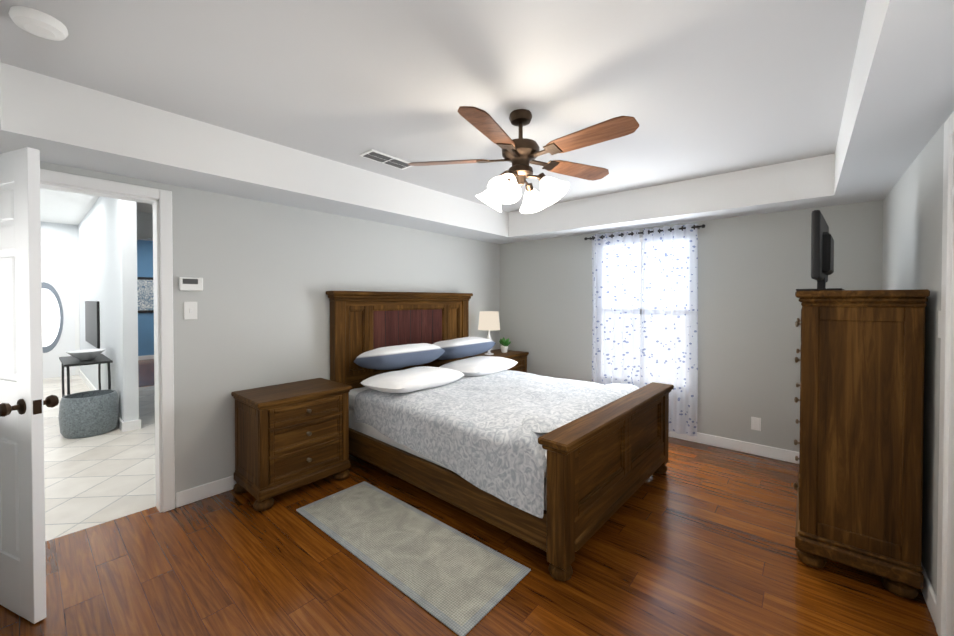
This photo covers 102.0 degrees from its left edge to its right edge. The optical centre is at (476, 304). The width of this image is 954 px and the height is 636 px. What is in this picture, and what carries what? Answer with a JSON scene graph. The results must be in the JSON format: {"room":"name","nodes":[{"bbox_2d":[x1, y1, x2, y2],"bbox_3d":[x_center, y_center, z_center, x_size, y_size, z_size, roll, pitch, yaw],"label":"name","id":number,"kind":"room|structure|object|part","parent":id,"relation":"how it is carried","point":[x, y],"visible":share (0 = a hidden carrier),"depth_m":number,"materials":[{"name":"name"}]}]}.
{"room":"bedroom","nodes":[
{"label":"bedroom","id":0,"kind":"room"},
{"bbox_2d":[41,222,79,378],"bbox_3d":[-7.782,-0.076,6.642,0.142,2.750,1.540,1,1,40],"label":"wall","id":1,"kind":"structure","parent":0,"point":[60,291],"depth_m":6.91,"materials":[{"name":"white paint"}]},
{"bbox_2d":[40,188,152,240],"bbox_3d":[-5.335,-1.478,5.662,8.880,0.080,4.600,1,1,40],"label":"ceiling","id":2,"kind":"structure","parent":0,"point":[63,207],"depth_m":5.66,"materials":[{"name":"white paint"}]},
{"bbox_2d":[78,196,140,431],"bbox_3d":[-5.469,-0.062,5.610,4.765,2.750,0.150,1,1,40],"label":"wall","id":3,"kind":"structure","parent":0,"point":[107,241],"depth_m":4.38,"materials":[{"name":"white paint"}]},
{"bbox_2d":[85,301,99,348],"bbox_3d":[-5.695,0.271,5.708,1.500,0.640,0.027,1,1,40],"label":"mirror","id":4,"kind":"object","parent":3,"relation":"attached to","point":[92,324],"visible":0.98,"depth_m":5.53,"materials":[{"name":"grey mirror"}]},
{"bbox_2d":[137,211,152,239],"bbox_3d":[-4.763,-0.076,6.650,0.135,2.750,2.380,1,1,40],"label":"wall","id":5,"kind":"structure","parent":0,"point":[144,225],"depth_m":6.04,"materials":[{"name":"white paint"}]},
{"bbox_2d":[137,240,153,386],"bbox_3d":[-6.217,-0.092,7.885,3.680,2.750,2.380,1,1,40],"label":"wall","id":6,"kind":"structure","parent":0,"point":[145,323],"depth_m":8.85,"materials":[{"name":"blue paint"}]},
{"bbox_2d":[137,277,153,312],"bbox_3d":[-7.605,-0.219,8.864,0.025,0.820,0.400,1,1,40],"label":"picture","id":7,"kind":"object","parent":6,"relation":"attached to","point":[145,294],"visible":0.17,"depth_m":8.85,"materials":[{"name":"multicoloured paper"}]},
{"bbox_2d":[40,161,499,507],"bbox_3d":[-1.257,0.119,3.532,0.120,2.440,4.940,1,1,40],"label":"wall","id":8,"kind":"structure","parent":0,"point":[270,274],"depth_m":2.97,"materials":[{"name":"grey paint"}]},
{"bbox_2d":[0,147,58,623],"bbox_3d":[-2.211,0.346,1.773,0.734,2.015,0.178,0,1,21],"label":"door leaf","id":9,"kind":"structure","parent":8,"relation":"in","point":[22,546],"depth_m":1.65,"materials":[{"name":"white wood"}]},
{"bbox_2d":[40,169,174,512],"bbox_3d":[-2.357,0.308,2.238,0.156,2.095,0.930,1,1,40],"label":"door frame","id":10,"kind":"structure","parent":8,"relation":"attached to","point":[163,360],"depth_m":2.51,"materials":[{"name":"white wood"}]},
{"bbox_2d":[184,302,196,319],"bbox_3d":[-1.943,0.041,2.621,0.011,0.120,0.075,1,1,40],"label":"light switch","id":11,"kind":"object","parent":8,"relation":"attached to","point":[190,310],"visible":1,"depth_m":2.62,"materials":[{"name":"white plastic"}]},
{"bbox_2d":[179,277,202,290],"bbox_3d":[-1.937,-0.139,2.617,0.024,0.090,0.130,1,1,40],"label":"thermostat","id":12,"kind":"object","parent":8,"relation":"attached to","point":[190,284],"visible":1,"depth_m":2.60,"materials":[{"name":"white plastic"}]},
{"bbox_2d":[176,475,235,507],"bbox_3d":[-0.849,1.284,3.922,0.015,0.100,3.560,1,1,40],"label":"baseboard","id":13,"kind":"structure","parent":8,"relation":"attached to","point":[198,493],"depth_m":2.68,"materials":[{"name":"white wood"}]},
{"bbox_2d":[0,375,937,635],"bbox_3d":[-3.481,1.352,4.891,12.750,0.060,5.770,1,1,40],"label":"floor","id":14,"kind":"structure","parent":0,"point":[696,539],"depth_m":2.00,"materials":[{"name":"brown wood"}]},
{"bbox_2d":[59,354,112,396],"bbox_3d":[-4.542,0.978,4.479,0.900,0.701,0.375,1,1,40],"label":"console table","id":15,"kind":"object","parent":14,"relation":"on","point":[67,362],"visible":0.56,"depth_m":4.33,"materials":[{"name":"black metal"}]},
{"bbox_2d":[66,349,105,359],"bbox_3d":[-4.449,0.575,4.398,0.320,0.105,0.320,1,1,40],"label":"bowl","id":16,"kind":"object","parent":15,"relation":"on","point":[86,354],"visible":1,"depth_m":4.34,"materials":[{"name":"white ceramic"}]},
{"bbox_2d":[58,390,118,438],"bbox_3d":[-4.035,1.132,4.027,0.450,0.400,0.450,1,1,40],"label":"basket","id":17,"kind":"object","parent":14,"relation":"on","point":[85,414],"visible":1,"depth_m":3.88,"materials":[{"name":"grey fabric"}]},
{"bbox_2d":[231,378,351,510],"bbox_3d":[-1.366,0.988,2.885,0.499,0.720,0.688,1,1,40],"label":"nightstand","id":18,"kind":"object","parent":14,"relation":"on","point":[290,436],"visible":1,"depth_m":2.70,"materials":[{"name":"brown wood"}]},
{"bbox_2d":[296,481,530,635],"bbox_3d":[-0.456,1.350,2.251,1.480,0.010,0.520,1,1,40],"label":"rug","id":19,"kind":"object","parent":14,"relation":"on","point":[457,582],"visible":1,"depth_m":2.08,"materials":[{"name":"grey fabric"}]},
{"bbox_2d":[469,349,528,372],"bbox_3d":[0.258,0.963,4.798,0.499,0.720,0.688,1,1,40],"label":"nightstand","id":20,"kind":"object","parent":14,"relation":"on","point":[520,357],"visible":0.08,"depth_m":4.76,"materials":[{"name":"brown wood"}]},
{"bbox_2d":[478,311,499,354],"bbox_3d":[0.147,0.344,4.678,0.270,0.520,0.270,1,1,40],"label":"lamp","id":21,"kind":"object","parent":20,"relation":"on","point":[488,321],"visible":0.79,"depth_m":4.58,"materials":[{"name":"white fabric"}]},
{"bbox_2d":[499,337,510,352],"bbox_3d":[0.337,0.508,4.864,0.149,0.186,0.158,1,1,40],"label":"plant","id":22,"kind":"object","parent":20,"relation":"on","point":[504,343],"visible":1,"depth_m":4.84,"materials":[{"name":"green plant"}]},
{"bbox_2d":[326,291,673,580],"bbox_3d":[0.135,0.613,3.235,2.335,1.460,1.750,1,1,42],"label":"bed","id":23,"kind":"object","parent":14,"relation":"on","point":[560,471],"visible":1,"depth_m":2.65,"materials":[{"name":"brown wood"}]},
{"bbox_2d":[354,343,444,369],"bbox_3d":[-0.690,0.468,3.476,0.740,0.209,0.520,-1,-8,-45],"label":"pillow","id":24,"kind":"object","parent":23,"relation":"on","point":[398,356],"depth_m":3.27,"materials":[{"name":"blue fabric"}]},
{"bbox_2d":[361,366,464,392],"bbox_3d":[-0.530,0.628,3.268,0.560,0.158,0.800,-3,-2,42],"label":"pillow","id":25,"kind":"object","parent":23,"relation":"on","point":[421,379],"depth_m":3.08,"materials":[{"name":"white fabric"}]},
{"bbox_3d":[0.119,0.913,3.254,2.080,0.340,1.564,1,1,42],"label":"mattress","id":26,"kind":"part","parent":23,"relation":"part of","materials":[{"name":"white fabric"}]},
{"bbox_2d":[433,337,495,359],"bbox_3d":[-0.185,0.458,4.071,0.520,0.213,0.740,-11,-7,39],"label":"pillow","id":27,"kind":"object","parent":23,"relation":"on","point":[454,347],"depth_m":3.87,"materials":[{"name":"blue fabric"}]},
{"bbox_2d":[440,356,517,375],"bbox_3d":[0.015,0.619,3.907,0.560,0.159,0.780,-3,-1,39],"label":"pillow","id":28,"kind":"object","parent":23,"relation":"on","point":[477,365],"depth_m":3.71,"materials":[{"name":"white fabric"}]},
{"bbox_2d":[354,370,638,517],"bbox_3d":[0.228,0.851,3.168,1.826,0.442,1.702,1,1,42],"label":"comforter","id":29,"kind":"object","parent":23,"relation":"on","point":[479,431],"depth_m":2.55,"materials":[{"name":"white fabric"}]},
{"bbox_2d":[793,289,929,598],"bbox_3d":[2.163,0.641,2.262,0.465,1.430,1.050,1,1,40],"label":"chest","id":30,"kind":"object","parent":14,"relation":"on","point":[858,485],"visible":1,"depth_m":1.86,"materials":[{"name":"brown wood"}]},
{"bbox_2d":[796,210,843,290],"bbox_3d":[1.982,-0.286,2.220,0.620,0.420,0.190,-1,1,-45],"label":"tv","id":31,"kind":"object","parent":30,"relation":"on","point":[822,254],"visible":0.96,"depth_m":2.06,"materials":[{"name":"black plastic"}]},
{"bbox_2d":[0,0,953,243],"bbox_3d":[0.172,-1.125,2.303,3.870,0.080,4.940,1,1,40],"label":"ceiling","id":32,"kind":"structure","parent":0,"point":[695,89],"depth_m":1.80,"materials":[{"name":"grey paint"}]},
{"bbox_2d":[9,6,67,40],"bbox_3d":[-1.653,-1.053,1.459,0.150,0.042,0.150,1,1,40],"label":"smoke detector","id":33,"kind":"object","parent":32,"relation":"attached to","point":[38,23],"visible":1,"depth_m":1.43,"materials":[{"name":"white plastic"}]},
{"bbox_2d":[359,149,411,169],"bbox_3d":[-0.668,-1.088,2.912,0.160,0.010,0.400,1,1,40],"label":"ceiling vent","id":34,"kind":"object","parent":32,"relation":"in","point":[377,156],"visible":0.94,"depth_m":2.88,"materials":[{"name":"white plastic"}]},
{"bbox_2d":[407,106,638,213],"bbox_3d":[0.273,-0.814,2.167,1.238,0.538,1.273,1,1,40],"label":"fan","id":35,"kind":"object","parent":32,"relation":"hanging from","point":[520,153],"visible":1,"depth_m":2.10,"materials":[{"name":"brown wood"}]},
{"bbox_2d":[500,200,882,451],"bbox_3d":[1.732,0.111,4.156,3.630,2.440,0.120,1,1,40],"label":"wall","id":36,"kind":"structure","parent":0,"point":[754,272],"depth_m":3.54,"materials":[{"name":"grey paint"}]},
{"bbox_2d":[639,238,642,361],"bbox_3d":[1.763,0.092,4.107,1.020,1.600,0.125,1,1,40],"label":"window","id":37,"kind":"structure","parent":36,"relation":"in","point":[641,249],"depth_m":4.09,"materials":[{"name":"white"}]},
{"bbox_2d":[584,224,704,435],"bbox_3d":[1.693,0.240,4.035,1.206,2.035,0.116,1,1,40],"label":"sheer curtain","id":38,"kind":"object","parent":36,"relation":"hanging from","point":[669,337],"visible":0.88,"depth_m":3.94,"materials":[{"name":"white fabric"}]},
{"bbox_2d":[668,431,798,463],"bbox_3d":[1.689,1.282,4.120,3.630,0.100,0.015,1,1,40],"label":"baseboard","id":39,"kind":"structure","parent":36,"relation":"attached to","point":[722,442],"depth_m":3.50,"materials":[{"name":"white wood"}]},
{"bbox_2d":[751,417,760,430],"bbox_3d":[2.487,1.063,3.442,0.070,0.115,0.009,1,1,40],"label":"electrical outlet","id":40,"kind":"object","parent":36,"relation":"attached to","point":[755,423],"visible":1,"depth_m":3.44,"materials":[{"name":"white plastic"}]},
{"bbox_2d":[882,111,953,595],"bbox_3d":[1.602,0.150,1.105,0.120,2.440,4.940,1,1,40],"label":"wall","id":41,"kind":"structure","parent":0,"point":[912,225],"depth_m":1.85,"materials":[{"name":"grey paint"}]},
{"bbox_2d":[921,562,936,626],"bbox_3d":[2.495,1.306,2.277,0.015,0.100,1.740,1,1,40],"label":"baseboard","id":42,"kind":"structure","parent":41,"relation":"attached to","point":[929,595],"depth_m":1.72,"materials":[{"name":"white wood"}]},
{"bbox_2d":[938,310,940,337],"bbox_3d":[1.978,0.084,1.645,0.006,0.120,0.070,1,1,40],"label":"light switch","id":43,"kind":"object","parent":41,"relation":"attached to","point":[939,323],"visible":0.44,"depth_m":1.66,"materials":[{"name":"white plastic"}]},
{"bbox_2d":[936,112,953,635],"bbox_3d":[1.608,0.314,1.221,0.018,2.110,0.980,1,1,40],"label":"door frame","id":44,"kind":"structure","parent":41,"relation":"attached to","point":[945,591],"depth_m":1.54,"materials":[{"name":"white"}]}
]}

